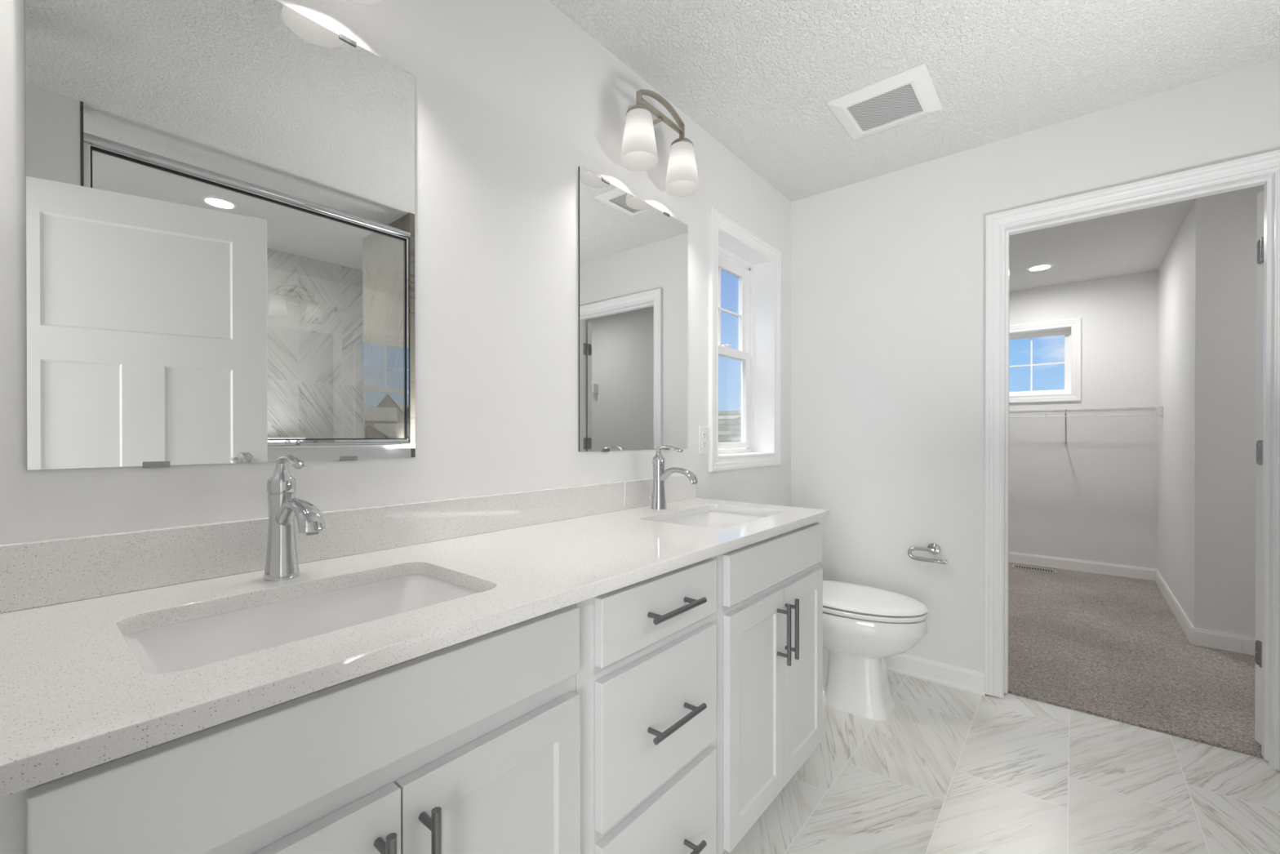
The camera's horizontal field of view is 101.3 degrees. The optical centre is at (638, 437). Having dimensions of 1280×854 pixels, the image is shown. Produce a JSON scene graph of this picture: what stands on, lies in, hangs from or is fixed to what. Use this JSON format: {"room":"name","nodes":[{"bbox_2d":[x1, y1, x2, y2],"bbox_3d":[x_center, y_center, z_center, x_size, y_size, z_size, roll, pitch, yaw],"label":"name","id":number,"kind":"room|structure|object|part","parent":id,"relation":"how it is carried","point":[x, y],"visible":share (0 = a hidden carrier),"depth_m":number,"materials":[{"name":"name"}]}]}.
{"room":"bathroom","nodes":[
{"label":"bathroom","id":0,"kind":"room"},
{"bbox_2d":[0,0,791,544],"bbox_3d":[0.851,-0.032,3.047,0.170,2.540,6.080,0,0,40],"label":"wall","id":1,"kind":"structure","parent":0,"point":[513,97],"depth_m":1.39,"materials":[{"name":"paint"}]},
{"bbox_2d":[25,0,415,470],"bbox_3d":[-0.719,-0.402,1.010,0.008,0.904,0.598,0,0,40],"label":"mirror","id":2,"kind":"object","parent":1,"relation":"attached to","point":[220,193],"visible":1,"depth_m":0.94,"materials":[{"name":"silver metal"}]},
{"bbox_2d":[0,474,696,613],"bbox_3d":[-0.359,0.201,1.437,0.019,0.097,1.850,0,0,40],"label":"backsplash","id":3,"kind":"structure","parent":1,"relation":"attached to","point":[45,572],"depth_m":0.97,"materials":[{"name":"stone"}]},
{"bbox_2d":[345,0,383,5],"bbox_3d":[-0.660,-1.039,0.958,0.163,0.267,0.372,0,0,40],"label":"vanity light","id":4,"kind":"object","parent":1,"relation":"attached to","point":[362,2],"visible":1,"depth_m":1.10,"materials":[{"name":"white glass"}]},
{"bbox_2d":[578,166,688,451],"bbox_3d":[0.007,-0.405,1.887,0.008,0.904,0.603,0,0,40],"label":"mirror","id":5,"kind":"object","parent":1,"relation":"attached to","point":[633,255],"visible":0.94,"depth_m":1.84,"materials":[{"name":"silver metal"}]},
{"bbox_2d":[620,89,699,196],"bbox_3d":[0.068,-1.042,1.837,0.163,0.267,0.372,0,0,40],"label":"vanity light","id":6,"kind":"object","parent":1,"relation":"attached to","point":[638,151],"visible":1,"depth_m":1.79,"materials":[{"name":"white glass"}]},
{"bbox_3d":[0.004,-0.991,1.730,0.126,0.164,0.126,0,0,40],"label":"lamp shade","id":7,"kind":"part","parent":6,"relation":"part of","materials":[{"name":"white glass"}]},
{"bbox_3d":[0.050,-1.106,1.851,0.085,0.016,0.016,0,0,40],"label":"wall arm","id":8,"kind":"part","parent":6,"relation":"part of","materials":[{"name":"silver metal"}]},
{"bbox_3d":[0.082,-1.128,1.825,0.019,0.096,0.255,0,0,40],"label":"frame","id":9,"kind":"part","parent":6,"relation":"part of","materials":[{"name":"silver metal"}]},
{"bbox_3d":[0.160,-0.992,1.920,0.126,0.164,0.126,0,0,40],"label":"lamp shade","id":10,"kind":"part","parent":6,"relation":"part of","materials":[{"name":"white glass"}]},
{"bbox_2d":[698,426,708,453],"bbox_3d":[0.278,0.011,2.216,0.007,0.116,0.070,0,0,40],"label":"wall outlet","id":11,"kind":"object","parent":1,"relation":"attached to","point":[703,430],"visible":1,"depth_m":2.21,"materials":[{"name":"white plastic"}]},
{"bbox_2d":[702,431,706,438],"bbox_3d":[0.279,-0.008,2.215,0.002,0.029,0.033,0,0,40],"label":"receptacle","id":12,"kind":"object","parent":11,"relation":"attached to","point":[704,433],"depth_m":2.21,"materials":[{"name":"white plastic"}]},
{"bbox_2d":[702,440,706,448],"bbox_3d":[0.279,0.031,2.215,0.002,0.029,0.033,0,0,40],"label":"receptacle","id":13,"kind":"object","parent":11,"relation":"attached to","point":[704,442],"depth_m":2.21,"materials":[{"name":"white plastic"}]},
{"bbox_2d":[708,207,781,471],"bbox_3d":[0.465,-0.418,2.561,0.183,1.127,0.689,0,0,40],"label":"window","id":14,"kind":"structure","parent":1,"relation":"in","point":[733,249],"depth_m":2.73,"materials":[{"name":"white paint"}]},
{"bbox_3d":[0.404,-0.645,2.610,0.023,0.475,0.503,0,0,40],"label":"sash","id":15,"kind":"part","parent":14,"relation":"part of","materials":[{"name":"white plastic"}]},
{"bbox_3d":[0.426,-0.194,2.594,0.026,0.498,0.503,0,0,40],"label":"sash","id":16,"kind":"part","parent":14,"relation":"part of","materials":[{"name":"white plastic"}]},
{"bbox_3d":[0.417,-0.418,2.601,0.060,0.997,0.559,0,0,40],"label":"frame","id":17,"kind":"part","parent":14,"relation":"part of","materials":[{"name":"white plastic"}]},
{"bbox_2d":[547,0,1279,291],"bbox_3d":[1.388,-1.354,0.955,3.680,0.120,8.650,0,0,40],"label":"ceiling","id":18,"kind":"structure","parent":0,"point":[760,77],"depth_m":1.82,"materials":[{"name":"white paint"}]},
{"bbox_2d":[826,62,942,140],"bbox_3d":[0.965,-1.289,2.052,0.342,0.018,0.330,0,0,40],"label":"exhaust fan","id":19,"kind":"object","parent":18,"relation":"attached to","point":[908,95],"visible":1,"depth_m":2.02,"materials":[{"name":"white plastic"}]},
{"bbox_2d":[847,84,922,130],"bbox_3d":[0.965,-1.287,2.052,0.226,0.002,0.216,0,0,40],"label":"grille","id":20,"kind":"object","parent":19,"relation":"attached to","point":[897,104],"depth_m":2.05,"materials":[{"name":"grey metal"}]},
{"bbox_2d":[1025,263,1054,271],"bbox_3d":[3.080,-1.301,4.027,0.176,0.009,0.176,0,0,40],"label":"recessed light","id":21,"kind":"object","parent":18,"relation":"in","point":[1040,267],"visible":1,"depth_m":4.01,"materials":[{"name":"white plastic"}]},
{"bbox_2d":[723,670,1279,853],"bbox_3d":[1.162,1.206,0.786,3.200,0.120,3.025,0,0,40],"label":"floor","id":22,"kind":"structure","parent":0,"point":[951,771],"depth_m":1.71,"materials":[{"name":"tile"}]},
{"bbox_2d":[0,603,580,853],"bbox_3d":[-0.509,0.712,0.810,0.585,0.868,0.690,0,0,40],"label":"vanity cabinet","id":23,"kind":"object","parent":22,"relation":"on","point":[472,745],"visible":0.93,"depth_m":0.64,"materials":[{"name":"paint"}]},
{"bbox_3d":[-0.407,0.741,0.554,0.020,0.593,0.308,0,0,40],"label":"door","id":24,"kind":"part","parent":23,"relation":"part of","materials":[{"name":"paint"}]},
{"bbox_3d":[-0.303,0.560,0.631,0.042,0.175,0.012,0,0,40],"label":"handle","id":25,"kind":"part","parent":23,"relation":"part of","materials":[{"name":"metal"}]},
{"bbox_3d":[-0.267,0.559,0.675,0.042,0.175,0.012,0,0,40],"label":"handle","id":26,"kind":"part","parent":23,"relation":"part of","materials":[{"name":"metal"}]},
{"bbox_3d":[-0.207,0.740,0.795,0.020,0.593,0.312,0,0,40],"label":"door","id":27,"kind":"part","parent":23,"relation":"part of","materials":[{"name":"paint"}]},
{"bbox_2d":[575,555,716,853],"bbox_3d":[-0.136,0.711,1.260,0.585,0.868,0.476,0,0,40],"label":"vanity cabinet","id":28,"kind":"object","parent":22,"relation":"on","point":[646,682],"visible":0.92,"depth_m":1.06,"materials":[{"name":"paint"}]},
{"bbox_3d":[0.054,0.583,1.111,0.020,0.274,0.399,0,0,40],"label":"drawer","id":29,"kind":"part","parent":28,"relation":"part of","materials":[{"name":"paint"}]},
{"bbox_3d":[0.054,0.355,1.110,0.020,0.126,0.399,0,0,40],"label":"drawer","id":30,"kind":"part","parent":28,"relation":"part of","materials":[{"name":"paint"}]},
{"bbox_3d":[0.054,0.891,1.112,0.020,0.289,0.399,0,0,40],"label":"drawer","id":31,"kind":"part","parent":28,"relation":"part of","materials":[{"name":"paint"}]},
{"bbox_3d":[0.078,0.588,1.092,0.042,0.012,0.175,0,0,40],"label":"handle","id":32,"kind":"part","parent":28,"relation":"part of","materials":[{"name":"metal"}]},
{"bbox_3d":[0.078,0.356,1.091,0.042,0.012,0.175,0,0,40],"label":"handle","id":33,"kind":"part","parent":28,"relation":"part of","materials":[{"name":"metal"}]},
{"bbox_3d":[0.078,0.889,1.093,0.042,0.012,0.175,0,0,40],"label":"handle","id":34,"kind":"part","parent":28,"relation":"part of","materials":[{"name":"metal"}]},
{"bbox_2d":[716,521,822,853],"bbox_3d":[0.229,0.709,1.701,0.585,0.868,0.668,0,0,40],"label":"vanity cabinet","id":35,"kind":"object","parent":22,"relation":"on","point":[770,590],"visible":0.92,"depth_m":1.46,"materials":[{"name":"paint"}]},
{"bbox_2d":[0,497,829,797],"bbox_3d":[-0.150,0.263,1.264,0.563,0.026,1.850,0,0,40],"label":"countertop","id":36,"kind":"structure","parent":35,"relation":"on","point":[75,696],"depth_m":0.72,"materials":[{"name":"stone"}]},
{"bbox_2d":[263,454,325,581],"bbox_3d":[-0.598,0.141,0.910,0.200,0.221,0.054,0,0,40],"label":"faucet","id":37,"kind":"object","parent":36,"relation":"on","point":[282,563],"visible":1,"depth_m":0.93,"materials":[{"name":"silver metal"}]},
{"bbox_3d":[-0.608,0.045,0.918,0.113,0.028,0.019,0,0,40],"label":"lever","id":38,"kind":"part","parent":37,"relation":"part of","materials":[{"name":"silver metal"}]},
{"bbox_3d":[-0.586,0.135,0.899,0.168,0.061,0.038,0,0,40],"label":"spout","id":39,"kind":"part","parent":37,"relation":"part of","materials":[{"name":"silver metal"}]},
{"bbox_2d":[124,573,479,673],"bbox_3d":[-0.481,0.353,0.814,0.325,0.150,0.481,0,0,40],"label":"sink","id":40,"kind":"object","parent":36,"relation":"in","point":[189,644],"visible":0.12,"depth_m":0.88,"materials":[{"name":"ceramic"}]},
{"bbox_2d":[648,444,697,509],"bbox_3d":[0.117,0.138,1.797,0.200,0.221,0.054,0,0,40],"label":"faucet","id":41,"kind":"object","parent":36,"relation":"on","point":[660,475],"visible":1,"depth_m":1.81,"materials":[{"name":"silver metal"}]},
{"bbox_3d":[0.106,0.042,1.805,0.113,0.028,0.019,0,0,40],"label":"lever","id":42,"kind":"part","parent":41,"relation":"part of","materials":[{"name":"silver metal"}]},
{"bbox_3d":[0.129,0.132,1.786,0.168,0.061,0.038,0,0,40],"label":"spout","id":43,"kind":"part","parent":41,"relation":"part of","materials":[{"name":"silver metal"}]},
{"bbox_2d":[662,511,765,528],"bbox_3d":[0.247,0.350,1.693,0.325,0.150,0.481,0,0,40],"label":"sink","id":44,"kind":"object","parent":36,"relation":"in","point":[711,519],"visible":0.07,"depth_m":1.90,"materials":[{"name":"ceramic"}]},
{"bbox_3d":[0.321,0.740,1.433,0.020,0.589,0.312,0,0,40],"label":"door","id":45,"kind":"part","parent":35,"relation":"part of","materials":[{"name":"paint"}]},
{"bbox_3d":[0.418,0.562,1.503,0.042,0.172,0.012,0,0,40],"label":"handle","id":46,"kind":"part","parent":35,"relation":"part of","materials":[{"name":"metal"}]},
{"bbox_3d":[0.454,0.561,1.545,0.042,0.174,0.012,0,0,40],"label":"handle","id":47,"kind":"part","parent":35,"relation":"part of","materials":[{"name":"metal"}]},
{"bbox_3d":[0.522,0.740,1.676,0.020,0.587,0.312,0,0,40],"label":"door","id":48,"kind":"part","parent":35,"relation":"part of","materials":[{"name":"paint"}]},
{"bbox_2d":[822,579,928,719],"bbox_3d":[0.865,0.756,2.331,0.748,0.770,0.426,0,0,40],"label":"toilet","id":49,"kind":"object","parent":22,"relation":"on","point":[864,625],"visible":0.52,"depth_m":2.15,"materials":[{"name":"ceramic"}]},
{"bbox_3d":[0.955,0.715,2.256,0.514,0.024,0.382,0,0,40],"label":"seat","id":50,"kind":"part","parent":49,"relation":"part of","materials":[{"name":"white plastic"}]},
{"bbox_3d":[0.952,0.690,2.259,0.524,0.026,0.382,0,0,40],"label":"lid","id":51,"kind":"part","parent":49,"relation":"part of","materials":[{"name":"white plastic"}]},
{"bbox_2d":[791,57,1279,697],"bbox_3d":[2.213,-0.078,1.854,3.450,2.440,0.115,0,0,40],"label":"wall","id":52,"kind":"structure","parent":0,"point":[888,270],"depth_m":2.48,"materials":[{"name":"paint"}]},
{"bbox_2d":[907,542,947,564],"bbox_3d":[1.355,0.538,2.458,0.165,0.084,0.052,0,0,40],"label":"toilet paper holder","id":53,"kind":"object","parent":52,"relation":"attached to","point":[932,548],"visible":1,"depth_m":2.45,"materials":[{"name":"silver metal"}]},
{"bbox_3d":[1.373,0.522,2.446,0.053,0.053,0.047,0,0,40],"label":"mounting post","id":54,"kind":"part","parent":53,"relation":"part of","materials":[{"name":"silver metal"}]},
{"bbox_2d":[885,653,985,695],"bbox_3d":[1.188,1.093,2.615,0.907,0.093,0.027,0,0,40],"label":"baseboard","id":55,"kind":"structure","parent":52,"relation":"attached to","point":[969,680],"depth_m":2.44,"materials":[{"name":"white paint"}]},
{"bbox_2d":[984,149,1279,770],"bbox_3d":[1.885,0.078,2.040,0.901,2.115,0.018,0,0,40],"label":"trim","id":56,"kind":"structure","parent":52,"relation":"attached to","point":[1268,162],"depth_m":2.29,"materials":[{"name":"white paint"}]},
{"bbox_2d":[998,170,1279,771],"bbox_3d":[1.928,0.106,2.091,0.799,2.070,0.118,0,0,40],"label":"trim","id":57,"kind":"structure","parent":52,"relation":"attached to","point":[1273,174],"depth_m":1.83,"materials":[{"name":"white paint"}]},
{"bbox_2d":[1254,190,1263,743],"bbox_3d":[2.614,0.112,1.780,0.750,2.018,0.048,0,0,23],"label":"door","id":58,"kind":"structure","parent":52,"relation":"in","point":[1260,329],"depth_m":1.92,"materials":[{"name":"white paint"}]},
{"bbox_2d":[1008,270,1158,568],"bbox_3d":[3.464,-0.088,4.725,1.716,2.440,0.160,0,0,40],"label":"wall","id":59,"kind":"structure","parent":0,"point":[1093,497],"depth_m":4.35,"materials":[{"name":"paint"}]},
{"bbox_2d":[1008,317,1081,403],"bbox_3d":[3.499,-0.655,4.676,0.681,0.696,0.168,0,0,40],"label":"window","id":60,"kind":"structure","parent":59,"relation":"in","point":[1073,336],"depth_m":4.55,"materials":[{"name":"white paint"}]},
{"bbox_3d":[3.538,-0.655,4.723,0.515,0.530,0.025,0,0,40],"label":"sash","id":61,"kind":"part","parent":60,"relation":"part of","materials":[{"name":"white plastic"}]},
{"bbox_3d":[3.537,-0.655,4.721,0.551,0.566,0.050,0,0,40],"label":"frame","id":62,"kind":"part","parent":60,"relation":"part of","materials":[{"name":"white plastic"}]},
{"bbox_2d":[1008,551,1155,580],"bbox_3d":[3.404,1.077,4.667,1.703,0.093,0.013,0,0,40],"label":"baseboard","id":63,"kind":"structure","parent":59,"relation":"attached to","point":[1139,572],"depth_m":4.39,"materials":[{"name":"white paint"}]},
{"bbox_2d":[1008,405,1163,444],"bbox_3d":[3.313,-0.085,4.540,1.712,0.301,0.318,0,0,40],"label":"wire shelf","id":64,"kind":"object","parent":59,"relation":"attached to","point":[1159,410],"visible":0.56,"depth_m":4.20,"materials":[{"name":"metal"}]},
{"bbox_3d":[3.315,-0.200,4.545,1.708,0.065,0.302,0,0,40],"label":"long rod","id":65,"kind":"part","parent":64,"relation":"part of","materials":[{"name":"white metal"}]},
{"bbox_2d":[1007,562,1263,758],"bbox_3d":[3.213,1.193,3.029,3.500,0.130,3.043,0,0,40],"label":"floor","id":66,"kind":"structure","parent":0,"point":[1110,646],"depth_m":2.65,"materials":[{"name":"beige carpet"}]},
{"bbox_2d":[1011,564,1057,573],"bbox_3d":[3.371,1.120,4.470,0.304,0.007,0.124,0,0,40],"label":"floor vent","id":67,"kind":"object","parent":66,"relation":"in","point":[1025,567],"visible":1,"depth_m":4.47,"materials":[{"name":"metal"}]},
{"bbox_2d":[1156,185,1263,637],"bbox_3d":[3.725,-0.080,2.507,1.323,2.440,3.385,0,0,-4],"label":"wall","id":68,"kind":"structure","parent":0,"point":[1207,276],"depth_m":2.82,"materials":[{"name":"paint"}]},
{"bbox_2d":[1155,568,1194,643],"bbox_3d":[3.545,1.082,3.492,0.013,0.093,1.643,0,0,40],"label":"baseboard","id":69,"kind":"structure","parent":68,"relation":"attached to","point":[1183,620],"depth_m":3.33,"materials":[{"name":"white paint"}]},
{"bbox_2d":[1191,627,1255,655],"bbox_3d":[3.655,1.086,2.344,1.647,0.093,0.013,0,0,40],"label":"baseboard","id":70,"kind":"structure","parent":68,"relation":"attached to","point":[1243,644],"depth_m":2.79,"materials":[{"name":"white paint"}]},
{"bbox_3d":[-36.104,2.788,68.843,139.000,6.200,180.000,0,0,40],"label":"ground","id":71,"kind":"structure","parent":0,"visible":0},
{"bbox_2d":[718,410,741,448],"bbox_3d":[2.147,1.882,8.486,2.700,4.670,3.800,0,0,40],"label":"neighbouring roof","id":72,"kind":"structure","parent":71,"relation":"on","point":[729,421],"depth_m":8.32,"materials":[{"name":"grey"}]}
]}

